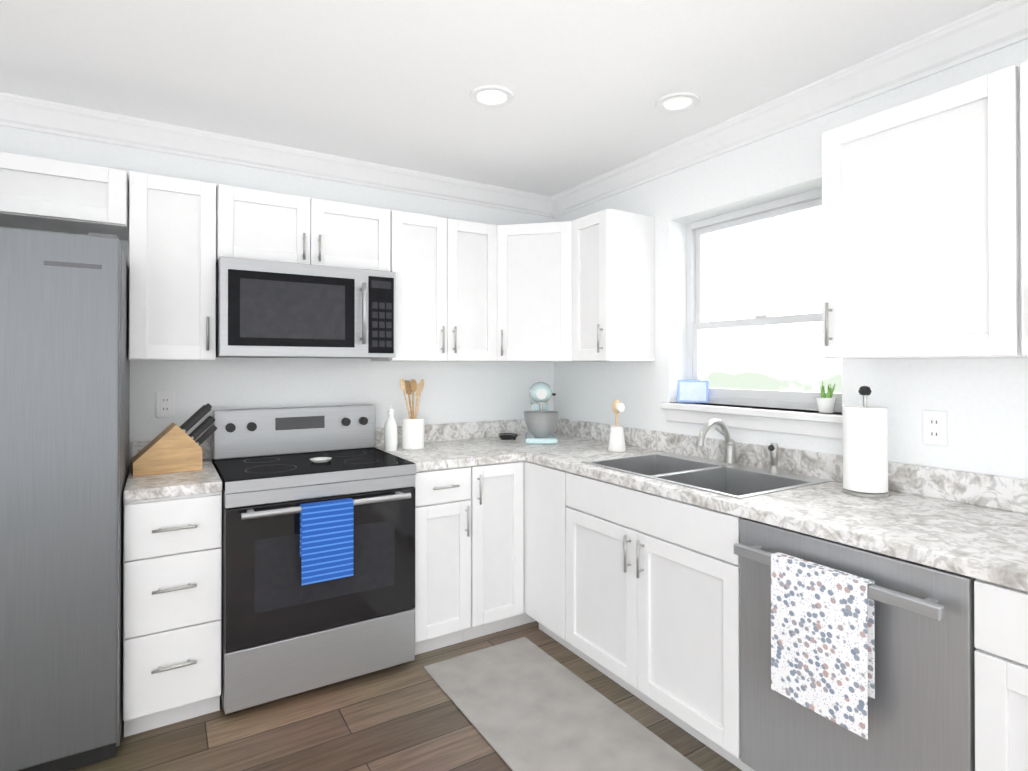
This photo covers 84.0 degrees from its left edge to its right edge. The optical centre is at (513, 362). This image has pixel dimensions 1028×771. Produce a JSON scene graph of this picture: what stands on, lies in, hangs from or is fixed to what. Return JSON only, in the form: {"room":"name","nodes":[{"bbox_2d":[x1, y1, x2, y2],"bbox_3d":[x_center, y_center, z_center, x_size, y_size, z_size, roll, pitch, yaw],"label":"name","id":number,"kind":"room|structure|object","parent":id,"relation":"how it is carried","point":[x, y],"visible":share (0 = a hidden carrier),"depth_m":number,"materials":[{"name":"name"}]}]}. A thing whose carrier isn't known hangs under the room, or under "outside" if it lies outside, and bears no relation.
{"room":"kitchen","nodes":[
{"label":"kitchen","id":0,"kind":"room"},
{"bbox_2d":[0,126,553,471],"bbox_3d":[-1.749,0.151,2.616,5.000,2.420,0.200,0,0,-32],"label":"wall","id":1,"kind":"structure","parent":0,"point":[456,392],"depth_m":2.91,"materials":[{"name":"paint"}]},
{"bbox_2d":[0,152,128,239],"bbox_3d":[-1.990,-0.651,2.141,0.907,0.220,0.358,0,0,-32],"label":"upper cabinet","id":2,"kind":"object","parent":1,"relation":"attached to","point":[42,194],"visible":0.96,"depth_m":2.17,"materials":[{"name":"white wood"}]},
{"bbox_2d":[156,392,173,416],"bbox_3d":[-1.583,0.191,2.594,0.070,0.114,0.008,0,0,-32],"label":"electrical outlet plate","id":3,"kind":"object","parent":1,"relation":"attached to","point":[164,404],"visible":1,"depth_m":2.59,"materials":[{"name":"white plastic"}]},
{"bbox_2d":[129,171,215,360],"bbox_3d":[-1.468,-0.385,2.462,0.309,0.750,0.358,0,0,-32],"label":"upper cabinet","id":4,"kind":"object","parent":1,"relation":"attached to","point":[172,268],"visible":1,"depth_m":2.34,"materials":[{"name":"white wood"}]},
{"bbox_2d":[0,92,547,216],"bbox_3d":[-1.679,-1.007,2.499,4.410,0.105,0.085,0,0,-32],"label":"crown molding","id":5,"kind":"structure","parent":1,"relation":"attached to","point":[16,111],"depth_m":2.73,"materials":[{"name":"white wood"}]},
{"bbox_2d":[216,184,389,270],"bbox_3d":[-1.009,-0.598,2.745,0.762,0.320,0.358,0,0,-32],"label":"upper cabinet","id":6,"kind":"object","parent":1,"relation":"attached to","point":[262,225],"visible":0.71,"depth_m":2.60,"materials":[{"name":"white wood"}]},
{"bbox_2d":[216,256,395,357],"bbox_3d":[-0.982,-0.229,2.699,0.756,0.412,0.463,0,0,-32],"label":"microwave","id":7,"kind":"object","parent":6,"relation":"attached to","point":[270,309],"visible":1,"depth_m":2.52,"materials":[{"name":"silver metal"}]},
{"bbox_2d":[371,210,496,361],"bbox_3d":[-0.424,-0.381,3.104,0.606,0.750,0.358,0,0,-32],"label":"upper cabinet","id":8,"kind":"object","parent":1,"relation":"attached to","point":[445,269],"visible":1,"depth_m":2.97,"materials":[{"name":"white wood"}]},
{"bbox_2d":[483,221,607,361],"bbox_3d":[0.160,-0.380,3.313,0.617,0.750,0.615,0,0,-32],"label":"upper cabinet","id":9,"kind":"object","parent":1,"relation":"attached to","point":[534,292],"visible":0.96,"depth_m":3.10,"materials":[{"name":"white wood"}]},
{"bbox_2d":[300,498,353,584],"bbox_3d":[-0.741,0.706,2.265,0.200,0.306,0.036,0,0,-32],"label":"towel","id":10,"kind":"object","parent":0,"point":[326,527],"depth_m":2.25,"materials":[{"name":"blue fabric"}]},
{"bbox_2d":[69,621,741,770],"bbox_3d":[-0.334,1.379,0.310,5.000,0.060,5.600,0,0,-32],"label":"floor","id":11,"kind":"structure","parent":0,"point":[409,716],"depth_m":2.10,"materials":[{"name":"brown wood"}]},
{"bbox_2d":[0,227,129,770],"bbox_3d":[-1.872,0.463,1.942,0.906,1.788,0.756,0,0,-32],"label":"fridge","id":12,"kind":"object","parent":11,"relation":"on","point":[64,387],"visible":0.96,"depth_m":1.83,"materials":[{"name":"silver metal"}]},
{"bbox_2d":[123,492,221,736],"bbox_3d":[-1.388,0.925,2.325,0.309,0.868,0.663,0,0,-32],"label":"base cabinet","id":13,"kind":"object","parent":11,"relation":"on","point":[172,597],"visible":1,"depth_m":2.07,"materials":[{"name":"white wood"}]},
{"bbox_2d":[123,437,221,501],"bbox_3d":[-1.396,0.420,2.341,0.306,0.137,0.630,0,0,-32],"label":"countertop","id":14,"kind":"structure","parent":13,"relation":"on","point":[206,480],"depth_m":2.14,"materials":[{"name":"stone"}]},
{"bbox_2d":[131,403,217,476],"bbox_3d":[-1.405,0.312,2.376,0.308,0.274,0.115,0,0,-38],"label":"knife block","id":15,"kind":"object","parent":14,"relation":"on","point":[172,447],"visible":1,"depth_m":2.33,"materials":[{"name":"brown wood"}]},
{"bbox_2d":[212,404,415,713],"bbox_3d":[-0.901,0.791,2.563,0.756,1.140,0.713,0,0,-32],"label":"range","id":16,"kind":"object","parent":11,"relation":"on","point":[318,546],"visible":1,"depth_m":2.33,"materials":[{"name":"silver metal"}]},
{"bbox_2d":[414,466,470,654],"bbox_3d":[-0.480,0.928,2.884,0.288,0.868,0.664,0,0,-32],"label":"base cabinet","id":17,"kind":"object","parent":11,"relation":"on","point":[442,608],"visible":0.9,"depth_m":2.64,"materials":[{"name":"white wood"}]},
{"bbox_2d":[463,461,535,640],"bbox_3d":[0.039,0.930,3.203,0.926,0.868,0.664,0,0,-32],"label":"base cabinet","id":18,"kind":"object","parent":11,"relation":"on","point":[497,547],"visible":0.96,"depth_m":2.80,"materials":[{"name":"white wood"}]},
{"bbox_2d":[375,422,522,471],"bbox_3d":[-0.366,0.424,2.975,0.574,0.137,0.631,0,0,-32],"label":"countertop","id":19,"kind":"structure","parent":18,"relation":"on","point":[464,444],"depth_m":3.08,"materials":[{"name":"stone"}]},
{"bbox_2d":[384,406,397,450],"bbox_3d":[-0.633,0.340,2.938,0.068,0.225,0.068,0,0,-32],"label":"oil bottle","id":20,"kind":"object","parent":19,"relation":"on","point":[390,435],"visible":1,"depth_m":2.91,"materials":[{"name":"white plastic"}]},
{"bbox_2d":[400,378,424,449],"bbox_3d":[-0.536,0.266,3.008,0.161,0.373,0.129,0,0,-32],"label":"utensil crock","id":21,"kind":"object","parent":19,"relation":"on","point":[413,431],"visible":1,"depth_m":2.97,"materials":[{"name":"white ceramic"}]},
{"bbox_2d":[479,418,1027,591],"bbox_3d":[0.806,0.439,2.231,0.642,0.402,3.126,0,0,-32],"label":"countertop","id":22,"kind":"structure","parent":18,"relation":"on","point":[970,524],"depth_m":1.88,"materials":[{"name":"stone"}]},
{"bbox_2d":[499,382,557,443],"bbox_3d":[0.131,0.283,3.279,0.340,0.342,0.352,0,0,-32],"label":"stand mixer","id":23,"kind":"object","parent":22,"relation":"on","point":[540,420],"visible":1,"depth_m":3.17,"materials":[{"name":"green metal"}]},
{"bbox_2d":[607,400,625,451],"bbox_3d":[0.527,0.322,2.923,0.096,0.261,0.098,0,0,-32],"label":"dish brush","id":24,"kind":"object","parent":22,"relation":"on","point":[616,442],"visible":0.98,"depth_m":2.89,"materials":[{"name":"white ceramic"}]},
{"bbox_2d":[581,452,831,498],"bbox_3d":[0.749,0.543,2.361,0.540,0.194,0.830,0,0,-32],"label":"sink","id":25,"kind":"object","parent":22,"relation":"in","point":[739,479],"depth_m":2.38,"materials":[{"name":"silver metal"}]},
{"bbox_2d":[696,419,779,473],"bbox_3d":[0.884,0.341,2.360,0.280,0.209,0.319,0,0,-32],"label":"faucet","id":26,"kind":"object","parent":22,"relation":"on","point":[729,464],"depth_m":2.40,"materials":[{"name":"silver metal"}]},
{"bbox_2d":[842,386,889,497],"bbox_3d":[1.201,0.263,1.954,0.140,0.367,0.140,0,0,-32],"label":"paper towel holder","id":27,"kind":"object","parent":22,"relation":"on","point":[865,450],"visible":1,"depth_m":1.90,"materials":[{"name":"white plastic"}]},
{"bbox_2d":[524,461,581,657],"bbox_3d":[0.407,0.929,2.892,0.630,0.868,0.353,0,0,-32],"label":"base cabinet","id":28,"kind":"object","parent":11,"relation":"on","point":[545,506],"visible":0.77,"depth_m":2.71,"materials":[{"name":"white wood"}]},
{"bbox_2d":[424,637,702,770],"bbox_3d":[0.398,1.351,1.750,0.535,0.009,2.185,0,0,-32],"label":"rug","id":29,"kind":"object","parent":11,"relation":"on","point":[523,704],"visible":0.98,"depth_m":2.17,"materials":[{"name":"grey fabric"}]},
{"bbox_2d":[566,472,754,770],"bbox_3d":[0.725,0.925,2.344,0.664,0.868,0.910,0,0,-32],"label":"base cabinet","id":30,"kind":"object","parent":11,"relation":"on","point":[653,601],"visible":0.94,"depth_m":2.10,"materials":[{"name":"white wood"}]},
{"bbox_2d":[734,518,975,770],"bbox_3d":[1.091,0.922,1.677,0.678,0.868,0.602,0,0,-32],"label":"dishwasher","id":31,"kind":"object","parent":11,"relation":"on","point":[852,658],"visible":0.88,"depth_m":1.46,"materials":[{"name":"silver metal"}]},
{"bbox_2d":[974,579,1027,770],"bbox_3d":[1.451,0.919,1.165,0.664,0.868,0.640,0,0,-32],"label":"base cabinet","id":32,"kind":"object","parent":11,"relation":"on","point":[1001,667],"visible":0.98,"depth_m":1.24,"materials":[{"name":"white wood"}]},
{"bbox_2d":[0,0,1000,195],"bbox_3d":[-0.334,-1.101,0.324,5.000,0.060,5.600,0,0,-32],"label":"ceiling","id":33,"kind":"structure","parent":0,"point":[587,83],"depth_m":2.04,"materials":[{"name":"paint"}]},
{"bbox_2d":[470,85,513,107],"bbox_3d":[-0.088,-1.055,2.271,0.176,0.010,0.176,0,0,-32],"label":"recessed light","id":34,"kind":"object","parent":33,"relation":"in","point":[492,96],"visible":1,"depth_m":2.26,"materials":[{"name":"white"}]},
{"bbox_2d":[655,92,699,113],"bbox_3d":[0.666,-1.055,2.324,0.176,0.010,0.176,0,0,-32],"label":"recessed light","id":35,"kind":"object","parent":33,"relation":"in","point":[677,102],"visible":1,"depth_m":2.32,"materials":[{"name":"white"}]},
{"bbox_2d":[554,39,1027,479],"bbox_3d":[1.763,0.145,1.490,0.200,2.420,5.400,0,0,-32],"label":"wall","id":36,"kind":"structure","parent":0,"point":[983,402],"depth_m":2.33,"materials":[{"name":"paint"}]},
{"bbox_2d":[572,209,654,360],"bbox_3d":[0.505,-0.382,2.999,0.358,0.750,0.288,0,0,-32],"label":"upper cabinet","id":37,"kind":"object","parent":36,"relation":"attached to","point":[613,284],"visible":1,"depth_m":2.90,"materials":[{"name":"white wood"}]},
{"bbox_2d":[661,402,842,438],"bbox_3d":[1.050,0.246,2.542,0.160,0.090,0.920,0,0,-32],"label":"window sill","id":38,"kind":"structure","parent":36,"relation":"attached to","point":[817,424],"depth_m":2.42,"materials":[{"name":"white wood"}]},
{"bbox_2d":[677,380,708,403],"bbox_3d":[0.892,0.148,2.842,0.150,0.121,0.056,0,0,23],"label":"display","id":39,"kind":"object","parent":38,"relation":"on","point":[692,391],"visible":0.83,"depth_m":2.82,"materials":[{"name":"glass"}]},
{"bbox_2d":[815,382,836,412],"bbox_3d":[1.232,0.137,2.256,0.076,0.123,0.076,0,0,-32],"label":"plant pot","id":40,"kind":"object","parent":38,"relation":"on","point":[826,402],"visible":1,"depth_m":2.23,"materials":[{"name":"white ceramic"}]},
{"bbox_2d":[687,188,841,411],"bbox_3d":[1.137,-0.259,2.599,0.054,0.920,0.860,0,0,-32],"label":"window","id":41,"kind":"structure","parent":36,"relation":"in","point":[698,230],"depth_m":2.69,"materials":[{"name":"plastic"}]},
{"bbox_2d":[548,0,1027,217],"bbox_3d":[1.588,-1.012,1.507,0.085,0.105,5.200,0,0,-32],"label":"crown molding","id":42,"kind":"structure","parent":36,"relation":"attached to","point":[999,25],"depth_m":2.14,"materials":[{"name":"white wood"}]},
{"bbox_2d":[822,65,1027,358],"bbox_3d":[1.274,-0.389,1.750,0.358,0.750,0.510,0,0,-32],"label":"upper cabinet","id":43,"kind":"object","parent":36,"relation":"attached to","point":[921,228],"visible":1,"depth_m":1.64,"materials":[{"name":"white wood"}]},
{"bbox_2d":[923,410,946,445],"bbox_3d":[1.392,0.217,1.890,0.008,0.114,0.070,0,0,-32],"label":"electrical outlet plate","id":44,"kind":"object","parent":36,"relation":"attached to","point":[934,427],"visible":1,"depth_m":1.89,"materials":[{"name":"white plastic"}]},
{"bbox_2d":[1020,60,1027,356],"bbox_3d":[1.577,-0.391,1.258,0.358,0.750,0.640,0,0,-32],"label":"upper cabinet","id":45,"kind":"object","parent":36,"relation":"attached to","point":[1024,184],"visible":0.94,"depth_m":1.45,"materials":[{"name":"white wood"}]},
{"bbox_2d":[771,552,874,739],"bbox_3d":[0.812,0.734,1.519,0.037,0.382,0.260,0,0,-32],"label":"towel","id":46,"kind":"object","parent":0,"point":[823,624],"depth_m":1.49,"materials":[{"name":"white fabric"}]},
{"label":"outside","id":47,"kind":"structure","parent":0,"visible":0},
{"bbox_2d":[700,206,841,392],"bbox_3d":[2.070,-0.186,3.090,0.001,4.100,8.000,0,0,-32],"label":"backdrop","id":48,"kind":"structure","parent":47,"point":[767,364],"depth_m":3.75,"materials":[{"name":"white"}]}
]}

